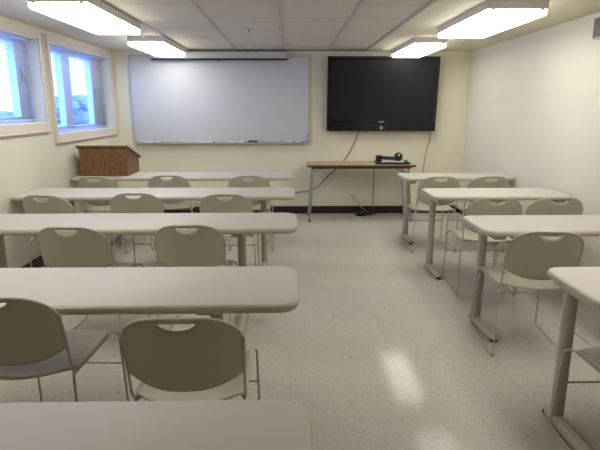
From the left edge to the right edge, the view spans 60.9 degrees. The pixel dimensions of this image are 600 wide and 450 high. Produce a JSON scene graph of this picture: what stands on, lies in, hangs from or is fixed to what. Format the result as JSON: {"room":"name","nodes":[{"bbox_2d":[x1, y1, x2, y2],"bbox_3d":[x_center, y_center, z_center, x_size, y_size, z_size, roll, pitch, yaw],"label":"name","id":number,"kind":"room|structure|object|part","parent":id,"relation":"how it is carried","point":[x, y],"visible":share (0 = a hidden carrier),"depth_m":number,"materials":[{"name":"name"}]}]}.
{"room":"classroom","nodes":[
{"label":"classroom","id":0,"kind":"room"},
{"bbox_2d":[0,15,120,267],"bbox_3d":[-2.497,-0.321,2.672,0.220,2.330,8.655,0,13,-1],"label":"wall","id":1,"kind":"structure","parent":0,"point":[28,162],"depth_m":4.63,"materials":[{"name":"paint"}]},
{"bbox_2d":[0,20,52,136],"bbox_3d":[-2.508,-1.146,3.960,0.238,0.909,1.863,0,13,-1],"label":"window","id":2,"kind":"structure","parent":1,"relation":"in","point":[35,46],"depth_m":4.73,"materials":[{"name":"grey paint"}]},
{"bbox_3d":[-2.592,-1.159,3.955,0.070,0.746,1.711,0,13,-1],"label":"frame","id":3,"kind":"part","parent":2,"relation":"part of","materials":[{"name":"white"}]},
{"bbox_2d":[0,32,36,121],"bbox_3d":[-2.497,-1.164,3.956,0.039,0.734,1.691,0,13,-1],"label":"window blind","id":4,"kind":"object","parent":2,"relation":"attached to","point":[15,38],"visible":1,"depth_m":4.50,"materials":[{"name":"white plastic"}]},
{"bbox_3d":[-2.502,-0.813,4.036,0.024,0.014,1.691,0,13,-1],"label":"rail","id":5,"kind":"part","parent":4,"relation":"part of","materials":[{"name":"white plastic"}]},
{"bbox_2d":[20,255,43,267],"bbox_3d":[-2.381,0.763,2.923,0.012,0.105,8.655,0,13,-1],"label":"baseboard","id":6,"kind":"structure","parent":1,"relation":"attached to","point":[38,262],"depth_m":4.67,"materials":[{"name":"black plastic"}]},
{"bbox_2d":[44,34,117,142],"bbox_3d":[-2.549,-1.521,5.864,0.238,1.029,1.843,0,13,-1],"label":"window","id":7,"kind":"structure","parent":1,"relation":"in","point":[108,105],"depth_m":5.94,"materials":[{"name":"grey paint"}]},
{"bbox_3d":[-2.633,-1.534,5.859,0.070,0.866,1.691,0,13,-1],"label":"frame","id":8,"kind":"part","parent":7,"relation":"part of","materials":[{"name":"white"}]},
{"bbox_2d":[50,45,107,130],"bbox_3d":[-2.537,-1.539,5.860,0.039,0.854,1.671,0,13,-1],"label":"window blind","id":9,"kind":"object","parent":7,"relation":"attached to","point":[66,51],"visible":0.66,"depth_m":5.75,"materials":[{"name":"white plastic"}]},
{"bbox_3d":[-2.543,-1.130,5.954,0.024,0.014,1.671,0,13,-1],"label":"rail","id":10,"kind":"part","parent":9,"relation":"part of","materials":[{"name":"white plastic"}]},
{"bbox_2d":[0,0,187,50],"bbox_3d":[-1.882,-1.318,2.456,1.010,0.011,8.655,0,13,-1],"label":"trim","id":11,"kind":"structure","parent":1,"relation":"attached to","point":[18,10],"depth_m":4.80,"materials":[{"name":"beige paint"}]},
{"bbox_2d":[105,0,430,49],"bbox_3d":[-0.012,-1.386,2.481,5.190,0.108,9.095,0,13,-1],"label":"ceiling","id":12,"kind":"structure","parent":0,"point":[173,18],"depth_m":4.44,"materials":[{"name":"tile"}]},
{"bbox_2d":[27,0,140,34],"bbox_3d":[-1.593,-1.597,3.915,0.390,0.098,1.234,0,13,-1],"label":"ceiling light","id":13,"kind":"object","parent":12,"relation":"attached to","point":[97,17],"visible":1,"depth_m":3.65,"materials":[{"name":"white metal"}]},
{"bbox_2d":[127,36,184,56],"bbox_3d":[-1.620,-2.045,5.869,0.370,0.098,1.184,0,13,-1],"label":"ceiling light","id":14,"kind":"object","parent":12,"relation":"attached to","point":[159,46],"visible":1,"depth_m":5.46,"materials":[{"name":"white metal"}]},
{"bbox_2d":[150,50,287,61],"bbox_3d":[-1.041,-2.196,6.634,1.774,0.147,0.094,0,13,-1],"label":"projection screen","id":15,"kind":"object","parent":12,"relation":"attached to","point":[189,55],"visible":0.94,"depth_m":6.60,"materials":[{"name":"grey paint"}]},
{"bbox_2d":[110,3,402,44],"bbox_3d":[-0.197,-1.276,2.248,2.306,0.002,7.936,0,13,-1],"label":"trim","id":16,"kind":"structure","parent":12,"relation":"attached to","point":[110,3],"depth_m":4.34,"materials":[{"name":"white metal"}]},
{"bbox_2d":[100,0,435,50],"bbox_3d":[-0.202,-1.325,2.475,2.350,0.008,8.625,0,13,-1],"label":"trim","id":17,"kind":"structure","parent":12,"relation":"attached to","point":[192,2],"depth_m":4.44,"materials":[{"name":"silver metal"}]},
{"bbox_2d":[391,38,446,57],"bbox_3d":[1.379,-2.082,6.032,0.355,0.098,1.234,0,13,-1],"label":"ceiling light","id":18,"kind":"object","parent":12,"relation":"attached to","point":[415,47],"visible":0.99,"depth_m":5.65,"materials":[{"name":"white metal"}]},
{"bbox_2d":[437,0,548,37],"bbox_3d":[1.508,-1.651,4.154,0.430,0.098,1.234,0,13,-1],"label":"ceiling light","id":19,"kind":"object","parent":12,"relation":"attached to","point":[491,17],"visible":1,"depth_m":3.78,"materials":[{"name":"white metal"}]},
{"bbox_2d":[110,51,470,205],"bbox_3d":[-0.106,-1.324,7.047,5.190,2.330,0.220,0,13,-1],"label":"wall","id":20,"kind":"structure","parent":0,"point":[445,150],"depth_m":7.01,"materials":[{"name":"beige paint"}]},
{"bbox_2d":[128,55,309,143],"bbox_3d":[-1.055,-1.663,6.790,2.385,1.144,0.088,0,13,-1],"label":"whiteboard","id":21,"kind":"object","parent":20,"relation":"attached to","point":[173,101],"visible":0.98,"depth_m":6.82,"materials":[{"name":"ceramic"}]},
{"bbox_2d":[135,142,307,143],"bbox_3d":[-1.054,-1.112,6.904,2.325,0.018,0.064,0,13,-1],"label":"tray","id":22,"kind":"object","parent":21,"relation":"on","point":[135,142],"depth_m":6.87,"materials":[{"name":"silver metal"}]},
{"bbox_2d":[188,50,364,50],"bbox_3d":[-0.293,-2.292,6.692,2.350,0.010,0.029,0,13,-1],"label":"trim","id":23,"kind":"structure","parent":20,"relation":"attached to","point":[188,50],"depth_m":6.68,"materials":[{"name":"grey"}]},
{"bbox_2d":[164,205,458,213],"bbox_3d":[-0.103,-0.214,7.182,4.726,0.105,0.012,0,13,-1],"label":"baseboard","id":24,"kind":"structure","parent":20,"relation":"attached to","point":[276,209],"depth_m":7.19,"materials":[{"name":"black plastic"}]},
{"bbox_2d":[295,131,358,192],"bbox_3d":[0.267,-0.867,7.032,1.071,0.857,0.012,0,13,-1],"label":"cable","id":25,"kind":"object","parent":20,"relation":"attached to","point":[358,131],"visible":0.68,"depth_m":7.07,"materials":[{"name":"grey plastic"}]},
{"bbox_2d":[326,56,440,130],"bbox_3d":[1.086,-1.730,6.747,1.456,0.958,0.164,0,13,-1],"label":"television","id":26,"kind":"object","parent":20,"relation":"attached to","point":[365,93],"visible":1,"depth_m":6.71,"materials":[{"name":"black plastic"}]},
{"bbox_2d":[0,213,599,449],"bbox_3d":[-0.012,0.852,2.994,5.190,0.100,9.095,0,13,-1],"label":"floor","id":27,"kind":"structure","parent":0,"point":[380,352],"depth_m":3.15,"materials":[{"name":"tile"}]},
{"bbox_2d":[0,297,128,401],"bbox_3d":[-1.085,0.575,2.169,0.450,0.808,0.639,0,13,1],"label":"chair","id":28,"kind":"object","parent":27,"relation":"on","point":[35,342],"visible":0.98,"depth_m":1.91,"materials":[{"name":"beige plastic"}]},
{"bbox_3d":[-1.089,0.388,1.866,0.409,0.297,0.125,0,13,1],"label":"backrest","id":29,"kind":"part","parent":28,"relation":"part of","materials":[{"name":"beige plastic"}]},
{"bbox_3d":[-1.288,0.617,2.224,0.044,0.701,0.558,0,13,1],"label":"frame","id":30,"kind":"part","parent":28,"relation":"part of","materials":[{"name":"beige metal"}]},
{"bbox_3d":[-1.085,0.542,2.179,0.406,0.048,0.520,0,13,1],"label":"seat","id":31,"kind":"part","parent":28,"relation":"part of","materials":[{"name":"beige plastic"}]},
{"bbox_3d":[-0.881,0.618,2.218,0.044,0.701,0.558,0,13,1],"label":"frame","id":32,"kind":"part","parent":28,"relation":"part of","materials":[{"name":"beige"}]},
{"bbox_2d":[22,195,113,267],"bbox_3d":[-1.935,0.096,4.256,0.450,0.808,0.639,2,13,7],"label":"chair","id":33,"kind":"object","parent":27,"relation":"on","point":[53,204],"visible":0.43,"depth_m":3.92,"materials":[{"name":"beige plastic"}]},
{"bbox_3d":[-2.131,0.134,4.331,0.044,0.701,0.558,2,13,7],"label":"frame","id":34,"kind":"part","parent":33,"relation":"part of","materials":[{"name":"beige metal"}]},
{"bbox_3d":[-1.965,-0.091,3.954,0.410,0.297,0.125,2,13,7],"label":"backrest","id":35,"kind":"part","parent":33,"relation":"part of","materials":[{"name":"beige plastic"}]},
{"bbox_3d":[-1.728,0.145,4.284,0.044,0.701,0.558,2,13,7],"label":"frame","id":36,"kind":"part","parent":33,"relation":"part of","materials":[{"name":"beige"}]},
{"bbox_2d":[37,226,149,332],"bbox_3d":[-1.300,0.332,3.227,0.450,0.808,0.639,0,13,2],"label":"chair","id":37,"kind":"object","parent":27,"relation":"on","point":[85,247],"visible":0.66,"depth_m":2.92,"materials":[{"name":"beige plastic"}]},
{"bbox_3d":[-1.501,0.374,3.285,0.044,0.701,0.558,0,13,2],"label":"frame","id":38,"kind":"part","parent":37,"relation":"part of","materials":[{"name":"beige metal"}]},
{"bbox_3d":[-1.307,0.145,2.924,0.410,0.297,0.125,0,13,2],"label":"backrest","id":39,"kind":"part","parent":37,"relation":"part of","materials":[{"name":"beige plastic"}]},
{"bbox_3d":[-1.299,0.299,3.237,0.406,0.048,0.520,0,13,2],"label":"seat","id":40,"kind":"part","parent":37,"relation":"part of","materials":[{"name":"beige plastic"}]},
{"bbox_3d":[-1.095,0.377,3.273,0.044,0.701,0.558,0,13,2],"label":"frame","id":41,"kind":"part","parent":37,"relation":"part of","materials":[{"name":"beige metal"}]},
{"bbox_2d":[77,176,145,252],"bbox_3d":[-1.969,-0.145,5.309,0.450,0.808,0.639,1,13,5],"label":"chair","id":42,"kind":"object","parent":27,"relation":"on","point":[83,182],"visible":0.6,"depth_m":4.99,"materials":[{"name":"beige plastic"}]},
{"bbox_3d":[-1.990,-0.332,5.006,0.410,0.297,0.125,1,13,5],"label":"backrest","id":43,"kind":"part","parent":42,"relation":"part of","materials":[{"name":"beige plastic"}]},
{"bbox_3d":[-1.968,-0.179,5.319,0.406,0.048,0.520,1,13,5],"label":"seat","id":44,"kind":"part","parent":42,"relation":"part of","materials":[{"name":"beige plastic"}]},
{"bbox_3d":[-1.763,-0.099,5.344,0.044,0.701,0.558,1,13,5],"label":"frame","id":45,"kind":"part","parent":42,"relation":"part of","materials":[{"name":"beige metal"}]},
{"bbox_2d":[110,193,163,262],"bbox_3d":[-1.304,0.075,4.349,0.450,0.808,0.639,0,13,-1],"label":"chair","id":46,"kind":"object","parent":27,"relation":"on","point":[147,203],"visible":0.44,"depth_m":4.01,"materials":[{"name":"beige plastic"}]},
{"bbox_3d":[-1.508,0.119,4.396,0.044,0.701,0.558,0,13,-1],"label":"frame","id":47,"kind":"part","parent":46,"relation":"part of","materials":[{"name":"beige metal"}]},
{"bbox_3d":[-1.299,-0.112,4.045,0.409,0.297,0.125,0,13,-1],"label":"backrest","id":48,"kind":"part","parent":46,"relation":"part of","materials":[{"name":"beige plastic"}]},
{"bbox_2d":[0,213,297,332],"bbox_3d":[-1.191,0.328,3.421,2.345,0.730,0.510,0,13,-1],"label":"table","id":49,"kind":"object","parent":27,"relation":"on","point":[238,225],"visible":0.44,"depth_m":3.32,"materials":[{"name":"beige laminate"}]},
{"bbox_3d":[-2.051,0.317,3.528,0.059,0.615,0.060,0,13,-1],"label":"leg","id":50,"kind":"part","parent":49,"relation":"part of","materials":[{"name":"beige metal"}]},
{"bbox_3d":[-0.399,0.015,3.386,0.070,0.037,0.390,0,13,-1],"label":"mounting plate","id":51,"kind":"part","parent":49,"relation":"part of","materials":[{"name":"beige metal"}]},
{"bbox_3d":[-0.402,0.309,3.562,0.059,0.615,0.060,0,13,-1],"label":"leg","id":52,"kind":"part","parent":49,"relation":"part of","materials":[{"name":"beige metal"}]},
{"bbox_2d":[0,266,298,319],"bbox_3d":[-1.173,0.606,2.207,2.330,0.730,0.500,0,13,-1],"label":"table","id":53,"kind":"object","parent":27,"relation":"on","point":[215,292],"visible":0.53,"depth_m":2.09,"materials":[{"name":"beige laminate"}]},
{"bbox_3d":[-0.375,0.588,2.344,0.059,0.615,0.060,0,13,-1],"label":"leg","id":54,"kind":"part","parent":53,"relation":"part of","materials":[{"name":"beige metal"}]},
{"bbox_2d":[12,187,294,265],"bbox_3d":[-1.231,0.065,4.565,2.375,0.730,0.520,0,13,-1],"label":"table","id":55,"kind":"object","parent":27,"relation":"on","point":[262,194],"visible":0.56,"depth_m":4.45,"materials":[{"name":"white laminate"}]},
{"bbox_3d":[-0.331,0.045,4.713,0.059,0.615,0.060,0,13,-1],"label":"leg","id":56,"kind":"part","parent":55,"relation":"part of","materials":[{"name":"beige metal"}]},
{"bbox_2d":[0,400,312,449],"bbox_3d":[-1.141,0.858,1.111,2.345,0.730,0.510,0,13,-1],"label":"table","id":57,"kind":"object","parent":27,"relation":"on","point":[197,424],"visible":1,"depth_m":1.19,"materials":[{"name":"grey laminate"}]},
{"bbox_2d":[148,175,199,249],"bbox_3d":[-1.322,-0.169,5.411,0.450,0.808,0.639,0,13,-1],"label":"chair","id":58,"kind":"object","parent":27,"relation":"on","point":[156,181],"visible":0.6,"depth_m":5.09,"materials":[{"name":"beige plastic"}]},
{"bbox_3d":[-1.317,-0.355,5.107,0.409,0.297,0.125,0,13,-1],"label":"backrest","id":59,"kind":"part","parent":58,"relation":"part of","materials":[{"name":"beige plastic"}]},
{"bbox_3d":[-1.322,-0.202,5.421,0.406,0.048,0.520,0,13,-1],"label":"seat","id":60,"kind":"part","parent":58,"relation":"part of","materials":[{"name":"beige plastic"}]},
{"bbox_2d":[71,172,293,242],"bbox_3d":[-1.256,-0.200,5.720,2.375,0.730,0.530,0,13,-1],"label":"table","id":61,"kind":"object","parent":27,"relation":"on","point":[139,176],"visible":0.39,"depth_m":5.50,"materials":[{"name":"beige laminate"}]},
{"bbox_2d":[75,146,140,175],"bbox_3d":[-2.121,-0.739,5.700,0.554,0.329,0.472,0,13,-1],"label":"lectern","id":62,"kind":"object","parent":61,"relation":"on","point":[94,160],"visible":1,"depth_m":5.50,"materials":[{"name":"brown wood"}]},
{"bbox_3d":[-1.875,-0.725,5.713,0.018,0.294,0.402,0,13,-1],"label":"panel","id":63,"kind":"part","parent":62,"relation":"part of","materials":[{"name":"brown wood"}]},
{"bbox_2d":[119,317,260,400],"bbox_3d":[-0.398,0.615,1.993,0.450,0.808,0.639,0,13,-1],"label":"chair","id":64,"kind":"object","parent":27,"relation":"on","point":[210,359],"visible":0.94,"depth_m":1.70,"materials":[{"name":"beige plastic"}]},
{"bbox_3d":[-0.602,0.659,2.041,0.044,0.701,0.558,0,13,-1],"label":"frame","id":65,"kind":"part","parent":64,"relation":"part of","materials":[{"name":"beige"}]},
{"bbox_3d":[-0.398,0.582,2.003,0.406,0.048,0.520,0,13,-1],"label":"seat","id":66,"kind":"part","parent":64,"relation":"part of","materials":[{"name":"beige plastic"}]},
{"bbox_3d":[-0.196,0.657,2.049,0.044,0.701,0.558,0,13,-1],"label":"frame","id":67,"kind":"part","parent":64,"relation":"part of","materials":[{"name":"beige"}]},
{"bbox_2d":[153,225,238,328],"bbox_3d":[-0.651,0.322,3.270,0.450,0.808,0.639,0,13,-1],"label":"chair","id":68,"kind":"object","parent":27,"relation":"on","point":[205,246],"visible":0.75,"depth_m":2.96,"materials":[{"name":"beige plastic"}]},
{"bbox_3d":[-0.855,0.366,3.318,0.044,0.701,0.558,0,13,-1],"label":"frame","id":69,"kind":"part","parent":68,"relation":"part of","materials":[{"name":"beige metal"}]},
{"bbox_3d":[-0.645,0.136,2.967,0.409,0.297,0.125,0,13,-1],"label":"backrest","id":70,"kind":"part","parent":68,"relation":"part of","materials":[{"name":"beige plastic"}]},
{"bbox_3d":[-0.651,0.289,3.280,0.406,0.048,0.520,0,13,-1],"label":"seat","id":71,"kind":"part","parent":68,"relation":"part of","materials":[{"name":"beige plastic"}]},
{"bbox_3d":[-0.448,0.364,3.326,0.044,0.701,0.558,0,13,-1],"label":"frame","id":72,"kind":"part","parent":68,"relation":"part of","materials":[{"name":"beige metal"}]},
{"bbox_2d":[199,194,259,265],"bbox_3d":[-0.588,0.085,4.305,0.450,0.808,0.639,0,13,-1],"label":"chair","id":73,"kind":"object","parent":27,"relation":"on","point":[238,203],"visible":0.39,"depth_m":3.97,"materials":[{"name":"beige plastic"}]},
{"bbox_3d":[-0.583,-0.102,4.001,0.409,0.297,0.125,0,13,-1],"label":"backrest","id":74,"kind":"part","parent":73,"relation":"part of","materials":[{"name":"beige plastic"}]},
{"bbox_3d":[-0.588,0.052,4.315,0.406,0.048,0.520,0,13,-1],"label":"seat","id":75,"kind":"part","parent":73,"relation":"part of","materials":[{"name":"beige plastic"}]},
{"bbox_3d":[-0.386,0.127,4.361,0.044,0.701,0.558,0,13,-1],"label":"frame","id":76,"kind":"part","parent":73,"relation":"part of","materials":[{"name":"beige metal"}]},
{"bbox_2d":[228,175,273,250],"bbox_3d":[-0.511,-0.159,5.369,0.450,0.808,0.639,0,13,-1],"label":"chair","id":77,"kind":"object","parent":27,"relation":"on","point":[238,181],"visible":0.4,"depth_m":5.03,"materials":[{"name":"beige plastic"}]},
{"bbox_3d":[-0.505,-0.346,5.066,0.409,0.297,0.125,0,13,-1],"label":"backrest","id":78,"kind":"part","parent":77,"relation":"part of","materials":[{"name":"beige plastic"}]},
{"bbox_3d":[-0.511,-0.193,5.379,0.406,0.048,0.520,0,13,-1],"label":"seat","id":79,"kind":"part","parent":77,"relation":"part of","materials":[{"name":"beige plastic"}]},
{"bbox_3d":[-0.309,-0.117,5.425,0.044,0.701,0.558,0,13,-1],"label":"frame","id":80,"kind":"part","parent":77,"relation":"part of","materials":[{"name":"beige metal"}]},
{"bbox_2d":[306,161,415,221],"bbox_3d":[0.783,-0.457,6.819,1.400,0.740,0.500,0,13,-1],"label":"folding table","id":81,"kind":"object","parent":27,"relation":"on","point":[314,165],"visible":0.87,"depth_m":6.57,"materials":[{"name":"brown"}]},
{"bbox_3d":[0.143,-0.489,7.010,0.090,0.661,0.027,8,15,32],"label":"leg","id":82,"kind":"part","parent":81,"relation":"part of","materials":[{"name":"grey metal"}]},
{"bbox_3d":[0.152,-0.397,6.605,0.090,0.661,0.027,-9,16,-34],"label":"leg","id":83,"kind":"part","parent":81,"relation":"part of","materials":[{"name":"grey metal"}]},
{"bbox_2d":[375,152,409,164],"bbox_3d":[1.205,-0.878,6.659,0.430,0.150,0.240,1,13,3],"label":"camera","id":84,"kind":"object","parent":81,"relation":"on","point":[397,159],"visible":1,"depth_m":6.59,"materials":[{"name":"black plastic"}]},
{"bbox_3d":[1.161,-0.877,6.665,0.220,0.052,0.051,3,13,13],"label":"arm","id":85,"kind":"part","parent":84,"relation":"part of","materials":[{"name":"black plastic"}]},
{"bbox_3d":[1.199,-0.835,6.662,0.290,0.014,0.195,1,13,3],"label":"stage plate","id":86,"kind":"part","parent":84,"relation":"part of","materials":[{"name":"grey plastic"}]},
{"bbox_3d":[1.415,-0.495,7.036,0.090,0.661,0.027,-9,16,-34],"label":"leg","id":87,"kind":"part","parent":81,"relation":"part of","materials":[{"name":"grey metal"}]},
{"bbox_3d":[1.424,-0.403,6.631,0.090,0.661,0.027,8,15,32],"label":"leg","id":88,"kind":"part","parent":81,"relation":"part of","materials":[{"name":"grey metal"}]},
{"bbox_2d":[354,210,373,215],"bbox_3d":[0.888,-0.161,7.045,0.280,0.062,0.152,0,13,-1],"label":"power adapter","id":89,"kind":"object","parent":27,"relation":"on","point":[361,212],"visible":1,"depth_m":7.01,"materials":[{"name":"black plastic"}]},
{"bbox_2d":[401,176,459,252],"bbox_3d":[1.366,-0.148,5.320,0.450,0.808,0.639,0,13,-1],"label":"chair","id":90,"kind":"object","parent":27,"relation":"on","point":[430,182],"visible":0.74,"depth_m":5.07,"materials":[{"name":"beige plastic"}]},
{"bbox_3d":[1.162,-0.104,5.367,0.044,0.701,0.558,0,13,-1],"label":"frame","id":91,"kind":"part","parent":90,"relation":"part of","materials":[{"name":"beige metal"}]},
{"bbox_3d":[1.365,-0.181,5.330,0.406,0.048,0.520,0,13,-1],"label":"seat","id":92,"kind":"part","parent":90,"relation":"part of","materials":[{"name":"beige plastic"}]},
{"bbox_3d":[1.371,-0.335,5.016,0.409,0.297,0.125,0,13,-1],"label":"backrest","id":93,"kind":"part","parent":90,"relation":"part of","materials":[{"name":"beige plastic"}]},
{"bbox_3d":[1.568,-0.106,5.376,0.044,0.701,0.558,0,13,-1],"label":"frame","id":94,"kind":"part","parent":90,"relation":"part of","materials":[{"name":"beige metal"}]},
{"bbox_2d":[397,173,513,243],"bbox_3d":[1.693,-0.192,5.688,1.190,0.730,0.460,0,13,-1],"label":"table","id":95,"kind":"object","parent":27,"relation":"on","point":[410,178],"visible":0.66,"depth_m":5.66,"materials":[{"name":"beige laminate"}]},
{"bbox_3d":[1.206,-0.200,5.778,0.059,0.615,0.060,0,13,-1],"label":"leg","id":96,"kind":"part","parent":95,"relation":"part of","materials":[{"name":"beige metal"}]},
{"bbox_2d":[445,176,509,252],"bbox_3d":[1.855,-0.150,5.330,0.450,0.808,0.639,0,13,-1],"label":"chair","id":97,"kind":"object","parent":27,"relation":"on","point":[479,182],"visible":0.36,"depth_m":5.00,"materials":[{"name":"beige plastic"}]},
{"bbox_3d":[1.652,-0.106,5.377,0.044,0.701,0.558,0,13,-1],"label":"frame","id":98,"kind":"part","parent":97,"relation":"part of","materials":[{"name":"beige metal"}]},
{"bbox_3d":[1.855,-0.183,5.340,0.406,0.048,0.520,0,13,-1],"label":"seat","id":99,"kind":"part","parent":97,"relation":"part of","materials":[{"name":"beige plastic"}]},
{"bbox_3d":[1.861,-0.337,5.026,0.409,0.297,0.125,0,13,-1],"label":"backrest","id":100,"kind":"part","parent":97,"relation":"part of","materials":[{"name":"beige plastic"}]},
{"bbox_2d":[442,198,521,294],"bbox_3d":[1.475,0.122,4.142,0.450,0.808,0.639,1,13,3],"label":"chair","id":101,"kind":"object","parent":27,"relation":"on","point":[483,206],"visible":0.59,"depth_m":3.84,"materials":[{"name":"beige plastic"}]},
{"bbox_3d":[1.274,0.163,4.203,0.044,0.701,0.558,1,13,3],"label":"frame","id":102,"kind":"part","parent":101,"relation":"part of","materials":[{"name":"beige metal"}]},
{"bbox_3d":[1.476,0.089,4.152,0.406,0.048,0.520,1,13,3],"label":"seat","id":103,"kind":"part","parent":101,"relation":"part of","materials":[{"name":"beige plastic"}]},
{"bbox_3d":[1.462,-0.065,3.839,0.409,0.297,0.125,1,13,3],"label":"backrest","id":104,"kind":"part","parent":101,"relation":"part of","materials":[{"name":"beige plastic"}]},
{"bbox_3d":[1.680,0.168,4.184,0.044,0.701,0.558,1,13,3],"label":"frame","id":105,"kind":"part","parent":101,"relation":"part of","materials":[{"name":"beige metal"}]},
{"bbox_2d":[421,188,570,279],"bbox_3d":[1.700,0.066,4.562,1.185,0.730,0.490,0,13,-1],"label":"table","id":106,"kind":"object","parent":27,"relation":"on","point":[436,195],"visible":0.73,"depth_m":4.45,"materials":[{"name":"beige laminate"}]},
{"bbox_3d":[1.200,0.055,4.667,0.059,0.615,0.060,0,13,-1],"label":"leg","id":107,"kind":"part","parent":106,"relation":"part of","materials":[{"name":"beige metal"}]},
{"bbox_3d":[1.202,-0.241,4.501,0.070,0.037,0.370,0,13,-1],"label":"mounting plate","id":108,"kind":"part","parent":106,"relation":"part of","materials":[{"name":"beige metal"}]},
{"bbox_3d":[2.222,-0.246,4.522,0.070,0.037,0.370,0,13,-1],"label":"mounting plate","id":109,"kind":"part","parent":106,"relation":"part of","materials":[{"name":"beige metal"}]},
{"bbox_2d":[470,231,584,356],"bbox_3d":[1.375,0.357,3.121,0.450,0.808,0.639,1,13,4],"label":"chair","id":110,"kind":"object","parent":27,"relation":"on","point":[528,258],"visible":0.82,"depth_m":2.84,"materials":[{"name":"beige plastic"}]},
{"bbox_3d":[1.175,0.397,3.186,0.044,0.701,0.558,1,13,4],"label":"frame","id":111,"kind":"part","parent":110,"relation":"part of","materials":[{"name":"beige metal"}]},
{"bbox_3d":[1.377,0.323,3.131,0.406,0.048,0.520,1,13,4],"label":"seat","id":112,"kind":"part","parent":110,"relation":"part of","materials":[{"name":"beige plastic"}]},
{"bbox_3d":[1.359,0.170,2.818,0.409,0.297,0.125,1,13,4],"label":"backrest","id":113,"kind":"part","parent":110,"relation":"part of","materials":[{"name":"beige plastic"}]},
{"bbox_3d":[1.581,0.403,3.159,0.044,0.701,0.558,1,13,4],"label":"frame","id":114,"kind":"part","parent":110,"relation":"part of","materials":[{"name":"beige metal"}]},
{"bbox_2d":[462,215,599,342],"bbox_3d":[1.710,0.339,3.373,1.215,0.730,0.490,0,13,-1],"label":"table","id":115,"kind":"object","parent":27,"relation":"on","point":[497,227],"visible":0.91,"depth_m":3.32,"materials":[{"name":"beige laminate"}]},
{"bbox_3d":[1.226,0.328,3.478,0.059,0.615,0.060,0,13,-1],"label":"leg","id":116,"kind":"part","parent":115,"relation":"part of","materials":[{"name":"beige metal"}]},
{"bbox_3d":[1.228,0.032,3.312,0.070,0.037,0.370,0,13,-1],"label":"mounting plate","id":117,"kind":"part","parent":115,"relation":"part of","materials":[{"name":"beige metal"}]},
{"bbox_2d":[495,197,582,293],"bbox_3d":[1.940,0.120,4.151,0.450,0.808,0.639,1,13,3],"label":"chair","id":118,"kind":"object","parent":27,"relation":"on","point":[544,206],"visible":0.38,"depth_m":3.81,"materials":[{"name":"beige plastic"}]},
{"bbox_3d":[1.739,0.161,4.213,0.044,0.701,0.558,1,13,3],"label":"frame","id":119,"kind":"part","parent":118,"relation":"part of","materials":[{"name":"beige metal"}]},
{"bbox_3d":[1.927,-0.067,3.848,0.409,0.297,0.125,1,13,3],"label":"backrest","id":120,"kind":"part","parent":118,"relation":"part of","materials":[{"name":"beige plastic"}]},
{"bbox_2d":[542,267,599,449],"bbox_3d":[1.735,0.600,2.233,1.215,0.730,0.490,0,13,-1],"label":"table","id":121,"kind":"object","parent":27,"relation":"on","point":[582,284],"visible":0.93,"depth_m":2.28,"materials":[{"name":"beige laminate"}]},
{"bbox_3d":[1.210,0.590,2.337,0.059,0.615,0.060,0,13,-1],"label":"leg","id":122,"kind":"part","parent":121,"relation":"part of","materials":[{"name":"beige metal"}]},
{"bbox_3d":[1.212,0.293,2.171,0.070,0.037,0.370,0,13,-1],"label":"mounting plate","id":123,"kind":"part","parent":121,"relation":"part of","materials":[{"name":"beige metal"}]},
{"bbox_2d":[549,347,599,449],"bbox_3d":[1.392,0.616,1.991,0.450,0.808,0.639,0,13,-1],"label":"chair","id":124,"kind":"object","parent":27,"relation":"on","point":[592,354],"visible":1,"depth_m":2.23,"materials":[{"name":"beige plastic"}]},
{"bbox_3d":[1.392,0.582,2.001,0.406,0.048,0.520,0,13,-1],"label":"seat","id":125,"kind":"part","parent":124,"relation":"part of","materials":[{"name":"beige plastic"}]},
{"bbox_2d":[574,332,594,347],"bbox_3d":[2.039,0.361,3.101,0.450,0.808,0.639,0,13,-1],"label":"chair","id":126,"kind":"object","parent":27,"relation":"on","point":[576,333],"visible":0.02,"depth_m":3.25,"materials":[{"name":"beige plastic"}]},
{"bbox_2d":[461,12,599,266],"bbox_3d":[2.472,-0.344,2.773,0.220,2.330,8.655,0,13,-1],"label":"wall","id":127,"kind":"structure","parent":0,"point":[533,107],"depth_m":4.87,"materials":[{"name":"paint"}]},
{"bbox_2d":[367,0,599,51],"bbox_3d":[1.667,-1.335,2.529,1.390,0.011,8.655,0,13,-1],"label":"ceiling","id":128,"kind":"structure","parent":127,"relation":"attached to","point":[425,24],"depth_m":4.47,"materials":[{"name":"beige paint"}]},
{"bbox_2d":[592,16,599,39],"bbox_3d":[2.303,-1.510,3.900,0.059,0.160,0.120,0,13,-1],"label":"wall speaker","id":129,"kind":"object","parent":127,"relation":"attached to","point":[596,30],"visible":1,"depth_m":3.91,"materials":[{"name":"grey plastic"}]},
{"label":"outside","id":130,"kind":"structure","parent":0,"visible":0},
{"bbox_3d":[-9.799,-1.712,10.684,14.000,0.960,34.000,0,13,-1],"label":"ground","id":131,"kind":"structure","parent":130,"visible":0},
{"bbox_2d":[0,110,13,116],"bbox_3d":[-4.578,-1.541,7.862,0.914,0.456,1.198,0,13,-1],"label":"bush","id":132,"kind":"object","parent":131,"relation":"on","point":[6,113],"visible":0.07,"depth_m":7.46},
{"bbox_2d":[55,94,88,123],"bbox_3d":[-5.671,-2.691,12.091,1.548,0.806,1.606,0,13,-1],"label":"bush","id":133,"kind":"object","parent":131,"relation":"on","point":[79,112],"visible":0.2,"depth_m":12.07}
]}

